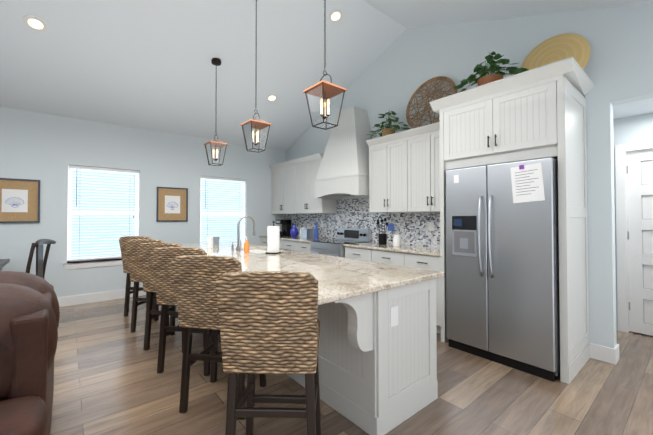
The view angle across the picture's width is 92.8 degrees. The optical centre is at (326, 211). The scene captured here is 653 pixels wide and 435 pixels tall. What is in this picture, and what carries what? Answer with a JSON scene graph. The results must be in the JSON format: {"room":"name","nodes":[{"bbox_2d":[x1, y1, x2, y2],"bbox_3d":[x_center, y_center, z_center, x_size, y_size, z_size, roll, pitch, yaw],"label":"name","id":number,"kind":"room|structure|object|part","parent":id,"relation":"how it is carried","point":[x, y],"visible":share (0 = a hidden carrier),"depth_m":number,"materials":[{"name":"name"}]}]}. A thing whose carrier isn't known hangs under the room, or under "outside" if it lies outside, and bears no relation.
{"room":"kitchen","nodes":[
{"label":"kitchen","id":0,"kind":"room"},
{"bbox_2d":[0,107,284,296],"bbox_3d":[-3.995,-0.031,4.527,8.150,2.820,0.150,1,-1,-40],"label":"wall","id":1,"kind":"structure","parent":0,"point":[46,150],"depth_m":4.87,"materials":[{"name":"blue paint"}]},
{"bbox_2d":[0,178,39,222],"bbox_3d":[-4.225,-0.152,4.219,0.500,0.600,0.028,1,-1,-40],"label":"picture frame","id":2,"kind":"object","parent":1,"relation":"attached to","point":[19,200],"visible":1,"depth_m":4.25,"materials":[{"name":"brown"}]},
{"bbox_2d":[63,258,122,269],"bbox_3d":[-3.481,0.792,4.889,1.010,0.115,0.140,1,-1,-40],"label":"window sill","id":3,"kind":"structure","parent":1,"relation":"attached to","point":[91,263],"depth_m":4.74,"materials":[{"name":"white wood"}]},
{"bbox_2d":[57,289,145,306],"bbox_3d":[-4.269,1.299,4.170,7.300,0.147,0.016,1,-1,-40],"label":"baseboard","id":4,"kind":"structure","parent":1,"relation":"attached to","point":[71,300],"depth_m":4.75,"materials":[{"name":"white wood"}]},
{"bbox_2d":[67,165,138,260],"bbox_3d":[-3.520,0.021,4.949,0.916,1.426,0.064,1,-1,-40],"label":"window","id":5,"kind":"structure","parent":1,"relation":"in","point":[100,215],"depth_m":4.92,"materials":[{"name":"white plastic"}]},
{"bbox_2d":[68,165,138,260],"bbox_3d":[-3.480,0.021,4.901,0.908,1.425,0.059,1,-1,-40],"label":"window blind","id":6,"kind":"object","parent":5,"relation":"attached to","point":[104,170],"visible":0.92,"depth_m":4.86,"materials":[{"name":"white plastic"}]},
{"bbox_2d":[156,187,187,221],"bbox_3d":[-2.710,-0.131,5.478,0.500,0.600,0.028,1,-1,-40],"label":"picture frame","id":7,"kind":"object","parent":1,"relation":"attached to","point":[172,204],"visible":1,"depth_m":5.47,"materials":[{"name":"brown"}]},
{"bbox_2d":[200,178,244,241],"bbox_3d":[-2.059,0.041,6.163,0.916,1.426,0.064,1,-1,-40],"label":"window","id":8,"kind":"structure","parent":1,"relation":"in","point":[221,211],"depth_m":6.19,"materials":[{"name":"white plastic"}]},
{"bbox_2d":[200,176,245,242],"bbox_3d":[-2.019,0.042,6.115,0.908,1.425,0.059,1,-1,-40],"label":"window blind","id":9,"kind":"object","parent":8,"relation":"attached to","point":[218,179],"visible":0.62,"depth_m":6.10,"materials":[{"name":"white plastic"}]},
{"bbox_2d":[0,0,652,150],"bbox_3d":[-1.854,-2.103,1.986,8.150,1.440,6.850,1,-1,-40],"label":"ceiling","id":10,"kind":"structure","parent":0,"point":[145,64],"depth_m":4.10,"materials":[{"name":"white paint"}]},
{"bbox_2d":[23,15,47,31],"bbox_3d":[-3.074,-1.988,3.288,0.190,0.080,0.182,1,-1,-40],"label":"recessed light","id":11,"kind":"object","parent":10,"relation":"in","point":[35,23],"visible":1,"depth_m":3.28,"materials":[{"name":"white"}]},
{"bbox_2d":[204,58,227,165],"label":"pendant lights","id":12,"kind":"object","parent":10,"relation":"hanging from","point":[215,61],"depth_m":4.24,"materials":[{"name":"brown metal"}]},
{"bbox_3d":[-1.515,-1.585,4.268,0.132,1.003,0.132,1,-1,-40],"label":"chain","id":13,"kind":"part","parent":12,"relation":"part of","materials":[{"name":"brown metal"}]},
{"bbox_2d":[240,0,271,152],"label":"pendant lights","id":14,"kind":"object","parent":10,"relation":"hanging from","point":[257,123],"depth_m":3.33,"materials":[{"name":"brown metal"}]},
{"bbox_3d":[-0.760,-1.828,3.364,0.132,1.457,0.132,1,-1,-40],"label":"chain","id":15,"kind":"part","parent":14,"relation":"part of","materials":[{"name":"grey metal"}]},
{"bbox_2d":[266,94,277,101],"bbox_3d":[-0.914,-1.914,5.225,0.190,0.079,0.182,1,-1,-40],"label":"recessed light","id":16,"kind":"object","parent":10,"relation":"in","point":[271,97],"visible":1,"depth_m":5.22,"materials":[{"name":"white"}]},
{"bbox_2d":[303,0,346,129],"label":"pendant lights","id":17,"kind":"object","parent":10,"relation":"hanging from","point":[326,90],"depth_m":2.44,"materials":[{"name":"brown metal"}]},
{"bbox_3d":[-0.013,-1.756,2.463,0.132,1.284,0.132,1,-1,-40],"label":"chain","id":18,"kind":"part","parent":17,"relation":"part of","materials":[{"name":"grey metal"}]},
{"bbox_2d":[328,9,342,22],"bbox_3d":[0.119,-2.542,4.040,0.190,0.079,0.182,1,-1,-40],"label":"recessed light","id":19,"kind":"object","parent":10,"relation":"in","point":[335,16],"visible":1,"depth_m":4.04,"materials":[{"name":"white"}]},
{"bbox_2d":[50,295,652,434],"bbox_3d":[-1.431,1.391,2.279,9.250,0.100,6.850,1,-1,-40],"label":"floor","id":20,"kind":"structure","parent":0,"point":[109,379],"depth_m":2.30,"materials":[{"name":"brown wood"}]},
{"bbox_2d":[0,239,55,278],"bbox_3d":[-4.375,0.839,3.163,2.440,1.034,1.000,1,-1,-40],"label":"chair","id":21,"kind":"object","parent":20,"relation":"on","point":[41,263],"depth_m":3.81,"materials":[{"name":"black wood"}]},
{"bbox_2d":[0,271,59,434],"bbox_3d":[-1.856,0.822,1.363,1.033,1.008,1.500,1,-1,-40],"label":"sofa","id":22,"kind":"object","parent":20,"relation":"on","point":[29,314],"visible":1,"depth_m":1.32,"materials":[{"name":"brown leather"}]},
{"bbox_2d":[119,236,153,316],"bbox_3d":[-2.407,0.842,4.191,0.462,1.062,0.553,0,-1,10],"label":"stool","id":23,"kind":"object","parent":20,"relation":"on","point":[122,242],"visible":0.33,"depth_m":4.04,"materials":[{"name":"brown wicker"}]},
{"bbox_2d":[125,239,169,331],"bbox_3d":[-1.975,0.833,3.648,0.462,1.062,0.553,0,-1,7],"label":"stool","id":24,"kind":"object","parent":20,"relation":"on","point":[133,261],"visible":0.38,"depth_m":3.48,"materials":[{"name":"brown wicker"}]},
{"bbox_2d":[138,243,183,352],"bbox_3d":[-1.546,0.825,3.168,0.462,1.062,0.553,0,-1,9],"label":"stool","id":25,"kind":"object","parent":20,"relation":"on","point":[145,250],"visible":0.35,"depth_m":3.01,"materials":[{"name":"brown wicker"}]},
{"bbox_2d":[151,247,219,375],"bbox_3d":[-1.175,0.818,2.729,0.462,1.062,0.553,0,-1,6],"label":"stool","id":26,"kind":"object","parent":20,"relation":"on","point":[163,258],"visible":0.5,"depth_m":2.55,"materials":[{"name":"brown wicker"}]},
{"bbox_2d":[171,255,265,419],"bbox_3d":[-0.734,0.809,2.191,0.462,1.062,0.553,0,-1,9],"label":"stool","id":27,"kind":"object","parent":20,"relation":"on","point":[196,277],"visible":0.6,"depth_m":2.00,"materials":[{"name":"brown wicker"}]},
{"bbox_2d":[215,271,320,434],"bbox_3d":[-0.263,0.799,1.619,0.462,1.062,0.553,0,-1,1],"label":"stool","id":28,"kind":"object","parent":20,"relation":"on","point":[269,322],"visible":1,"depth_m":1.42,"materials":[{"name":"brown wicker"}]},
{"bbox_2d":[260,237,282,247],"bbox_3d":[-0.852,0.971,6.382,0.616,0.878,0.981,1,-1,-40],"label":"base cabinet","id":29,"kind":"object","parent":20,"relation":"on","point":[263,240],"depth_m":6.39,"materials":[{"name":"white wood"}]},
{"bbox_2d":[283,241,311,251],"bbox_3d":[-0.303,0.960,5.721,0.616,0.878,0.982,1,-1,-40],"label":"base cabinet","id":30,"kind":"object","parent":20,"relation":"on","point":[304,246],"depth_m":5.50,"materials":[{"name":"white wood"}]},
{"bbox_2d":[280,236,336,240],"bbox_3d":[-0.586,0.510,6.050,0.641,0.032,1.844,1,-1,-40],"label":"countertop","id":31,"kind":"structure","parent":30,"relation":"on","point":[282,238],"depth_m":5.73,"materials":[{"name":"beige stone"}]},
{"bbox_2d":[276,220,291,235],"bbox_3d":[-0.892,0.329,6.457,0.262,0.340,0.200,1,-1,-40],"label":"coffee maker","id":32,"kind":"object","parent":31,"relation":"on","point":[286,227],"visible":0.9,"depth_m":6.41,"materials":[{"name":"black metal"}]},
{"bbox_2d":[290,224,297,236],"bbox_3d":[-0.633,0.368,6.100,0.170,0.250,0.170,1,-1,-40],"label":"vase","id":33,"kind":"object","parent":31,"relation":"on","point":[294,231],"visible":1,"depth_m":6.04,"materials":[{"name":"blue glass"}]},
{"bbox_2d":[301,229,313,238],"bbox_3d":[-0.322,0.402,5.772,0.240,0.172,0.180,1,-1,-40],"label":"toaster","id":34,"kind":"object","parent":31,"relation":"on","point":[307,233],"visible":0.79,"depth_m":5.68,"materials":[{"name":"silver metal"}]},
{"bbox_2d":[314,222,317,238],"bbox_3d":[-0.188,0.330,5.612,0.071,0.310,0.072,1,-1,-40],"label":"bottle","id":35,"kind":"object","parent":31,"relation":"on","point":[316,233],"visible":0.98,"depth_m":5.59,"materials":[{"name":"blue glass"}]},
{"bbox_2d":[309,228,370,257],"bbox_3d":[0.196,0.814,5.000,0.721,1.085,0.748,1,-1,-40],"label":"range","id":36,"kind":"object","parent":20,"relation":"on","point":[333,247],"visible":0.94,"depth_m":4.94,"materials":[{"name":"silver metal"}]},
{"bbox_2d":[286,276,442,434],"bbox_3d":[-0.570,0.931,3.410,0.698,0.858,3.550,1,-1,-40],"label":"kitchen island","id":37,"kind":"object","parent":20,"relation":"on","point":[377,355],"depth_m":2.00,"materials":[{"name":"white wood"}]},
{"bbox_2d":[180,241,443,307],"bbox_3d":[-0.784,0.506,3.280,1.165,0.117,3.700,1,-1,-40],"label":"island countertop","id":38,"kind":"structure","parent":37,"relation":"on","point":[339,278],"depth_m":2.29,"materials":[{"name":"beige stone"}]},
{"bbox_2d":[207,237,212,247],"bbox_3d":[-1.489,0.387,3.970,0.079,0.140,0.080,1,-1,-40],"label":"tumbler","id":39,"kind":"object","parent":38,"relation":"on","point":[209,242],"visible":0.98,"depth_m":3.94,"materials":[{"name":"glass"}]},
{"bbox_2d":[213,237,219,244],"bbox_3d":[-1.568,0.410,4.424,0.089,0.110,0.090,1,-1,-40],"label":"cup","id":40,"kind":"object","parent":38,"relation":"on","point":[215,240],"visible":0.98,"depth_m":4.39,"materials":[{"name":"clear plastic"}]},
{"bbox_2d":[236,216,254,251],"bbox_3d":[-0.932,0.247,3.652,0.241,0.411,0.117,1,-1,-40],"label":"faucet","id":41,"kind":"object","parent":38,"relation":"on","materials":[{"name":"silver metal"}]},
{"bbox_2d":[244,237,248,252],"bbox_3d":[-0.885,0.361,3.446,0.059,0.175,0.060,1,-1,-40],"label":"soap","id":42,"kind":"object","parent":38,"relation":"on","point":[246,246],"visible":1,"depth_m":3.42,"materials":[{"name":"orange plastic"}]},
{"bbox_2d":[240,248,263,251],"bbox_3d":[-0.822,0.585,3.741,0.380,0.193,0.720,1,-1,-40],"label":"sink","id":43,"kind":"object","parent":38,"relation":"in","point":[241,249],"depth_m":3.97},
{"bbox_2d":[266,221,280,253],"bbox_3d":[-0.577,0.273,3.390,0.170,0.350,0.170,1,-1,-40],"label":"paper towel","id":44,"kind":"object","parent":38,"relation":"on","point":[273,239],"visible":1,"depth_m":3.33,"materials":[{"name":"white paper"}]},
{"bbox_2d":[343,245,410,266],"bbox_3d":[0.859,0.937,4.323,0.616,0.878,1.114,1,-1,-40],"label":"base cabinet","id":45,"kind":"object","parent":20,"relation":"on","point":[374,255],"depth_m":4.06,"materials":[{"name":"white wood"}]},
{"bbox_2d":[407,253,448,340],"bbox_3d":[1.325,0.927,3.763,0.616,0.878,0.588,1,-1,-40],"label":"base cabinet","id":46,"kind":"object","parent":20,"relation":"on","point":[416,260],"depth_m":3.41,"materials":[{"name":"white wood"}]},
{"bbox_2d":[347,241,445,256],"bbox_3d":[0.998,0.478,4.144,0.641,0.032,1.585,1,-1,-40],"label":"countertop","id":47,"kind":"structure","parent":46,"relation":"on","point":[433,251],"depth_m":4.00,"materials":[{"name":"beige stone"}]},
{"bbox_2d":[377,218,387,244],"bbox_3d":[0.804,0.273,4.483,0.137,0.386,0.161,1,-1,-40],"label":"utensil crock","id":48,"kind":"object","parent":47,"relation":"on","point":[382,239],"visible":0.98,"depth_m":4.44,"materials":[{"name":"black ceramic"}]},
{"bbox_2d":[393,235,400,245],"bbox_3d":[0.965,0.387,4.255,0.108,0.150,0.110,1,-1,-40],"label":"jar","id":49,"kind":"object","parent":47,"relation":"on","point":[396,240],"visible":1,"depth_m":4.21,"materials":[{"name":"white ceramic"}]},
{"bbox_2d":[446,157,559,381],"bbox_3d":[1.759,0.463,3.017,0.830,1.780,0.907,1,-1,-40],"label":"fridge","id":50,"kind":"object","parent":20,"relation":"on","point":[502,255],"visible":0.98,"depth_m":2.72,"materials":[{"name":"grey metal"}]},
{"bbox_2d":[285,3,652,348],"bbox_3d":[1.222,-0.666,4.519,0.150,4.089,6.850,1,-1,-40],"label":"wall","id":51,"kind":"structure","parent":0,"point":[401,69],"depth_m":3.00,"materials":[{"name":"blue paint"}]},
{"bbox_2d":[271,161,294,212],"bbox_3d":[-0.766,-0.477,6.514,0.346,1.037,0.926,1,-1,-40],"label":"upper cabinet","id":52,"kind":"object","parent":51,"relation":"attached to","point":[283,176],"depth_m":6.37,"materials":[{"name":"white wood"}]},
{"bbox_2d":[295,154,338,212],"bbox_3d":[-0.242,-0.487,5.883,0.346,1.037,0.926,1,-1,-40],"label":"upper cabinet","id":53,"kind":"object","parent":51,"relation":"attached to","point":[306,201],"depth_m":5.71,"materials":[{"name":"white wood"}]},
{"bbox_2d":[315,173,366,196],"bbox_3d":[0.330,-0.415,5.060,0.516,0.255,1.041,1,-1,-40],"label":"range hood","id":54,"kind":"object","parent":51,"relation":"attached to","point":[350,184],"depth_m":4.78,"materials":[{"name":"white wood"}]},
{"bbox_2d":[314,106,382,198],"bbox_3d":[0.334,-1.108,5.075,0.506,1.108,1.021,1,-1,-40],"label":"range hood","id":55,"kind":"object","parent":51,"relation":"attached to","point":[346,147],"depth_m":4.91,"materials":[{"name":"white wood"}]},
{"bbox_2d":[285,198,439,246],"bbox_3d":[0.406,0.127,5.354,0.013,0.709,4.193,1,-1,-40],"label":"backsplash","id":56,"kind":"structure","parent":51,"relation":"attached to","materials":[{"name":"tile"}]},
{"bbox_2d":[367,129,410,212],"bbox_3d":[0.989,-0.512,4.403,0.346,1.037,0.725,1,-1,-40],"label":"upper cabinet","id":57,"kind":"object","parent":51,"relation":"attached to","point":[388,158],"depth_m":4.28,"materials":[{"name":"white wood"}]},
{"bbox_2d":[367,109,410,136],"bbox_3d":[0.876,-1.261,4.468,0.483,0.431,0.665,1,-1,-40],"label":"plant","id":58,"kind":"object","parent":57,"relation":"on","point":[388,131],"depth_m":4.41,"materials":[{"name":"green plant"}]},
{"bbox_2d":[411,121,458,212],"bbox_3d":[1.385,-0.520,3.926,0.346,1.037,0.726,1,-1,-40],"label":"upper cabinet","id":59,"kind":"object","parent":51,"relation":"attached to","point":[428,171],"depth_m":3.81,"materials":[{"name":"white wood"}]},
{"bbox_2d":[443,65,582,168],"bbox_3d":[1.820,-0.845,3.115,0.721,0.630,0.985,1,-1,-40],"label":"upper cabinet","id":60,"kind":"object","parent":51,"relation":"attached to","point":[533,107],"depth_m":2.76,"materials":[{"name":"white wood"}]},
{"bbox_2d":[446,51,527,96],"bbox_3d":[1.675,-1.413,3.187,0.575,0.471,0.868,1,-1,-40],"label":"plant","id":61,"kind":"object","parent":60,"relation":"on","point":[487,76],"depth_m":3.11,"materials":[{"name":"green plant"}]},
{"bbox_3d":[2.228,-1.476,3.073,0.038,0.580,0.580,14,-9,-39],"label":"decor platter","id":62,"kind":"part","parent":60,"relation":"part of","materials":[{"name":"beige wicker"}]},
{"bbox_2d":[590,343,619,360],"bbox_3d":[2.392,1.289,3.205,0.019,0.135,0.916,1,-1,-40],"label":"baseboard","id":63,"kind":"structure","parent":51,"relation":"attached to","point":[605,354],"depth_m":2.81,"materials":[{"name":"white wood"}]},
{"bbox_2d":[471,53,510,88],"bbox_3d":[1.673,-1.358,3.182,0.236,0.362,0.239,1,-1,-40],"label":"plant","id":64,"kind":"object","parent":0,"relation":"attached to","point":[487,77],"depth_m":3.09,"materials":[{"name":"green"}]},
{"bbox_2d":[613,113,652,329],"bbox_3d":[3.550,0.081,3.450,0.120,2.560,2.250,1,-1,-40],"label":"wall","id":65,"kind":"structure","parent":0,"point":[633,129],"depth_m":3.52,"materials":[{"name":"white paint"}]},
{"bbox_2d":[615,140,652,332],"bbox_3d":[3.703,0.290,3.248,0.138,2.135,0.980,1,-1,-40],"label":"door frame","id":66,"kind":"structure","parent":65,"relation":"attached to","point":[621,150],"depth_m":3.54,"materials":[{"name":"white wood"}]},
{"bbox_2d":[626,149,652,335],"bbox_3d":[3.679,0.328,3.230,0.089,2.034,0.805,1,-1,-40],"label":"hall door","id":67,"kind":"structure","parent":65,"relation":"in","point":[639,168],"depth_m":3.47,"materials":[{"name":"white wood"}]},
{"bbox_2d":[613,98,652,119],"bbox_3d":[3.173,-1.144,3.157,1.100,0.120,2.250,1,-1,-40],"label":"ceiling","id":68,"kind":"structure","parent":0,"point":[639,107],"depth_m":3.26,"materials":[{"name":"white paint"}]}
]}

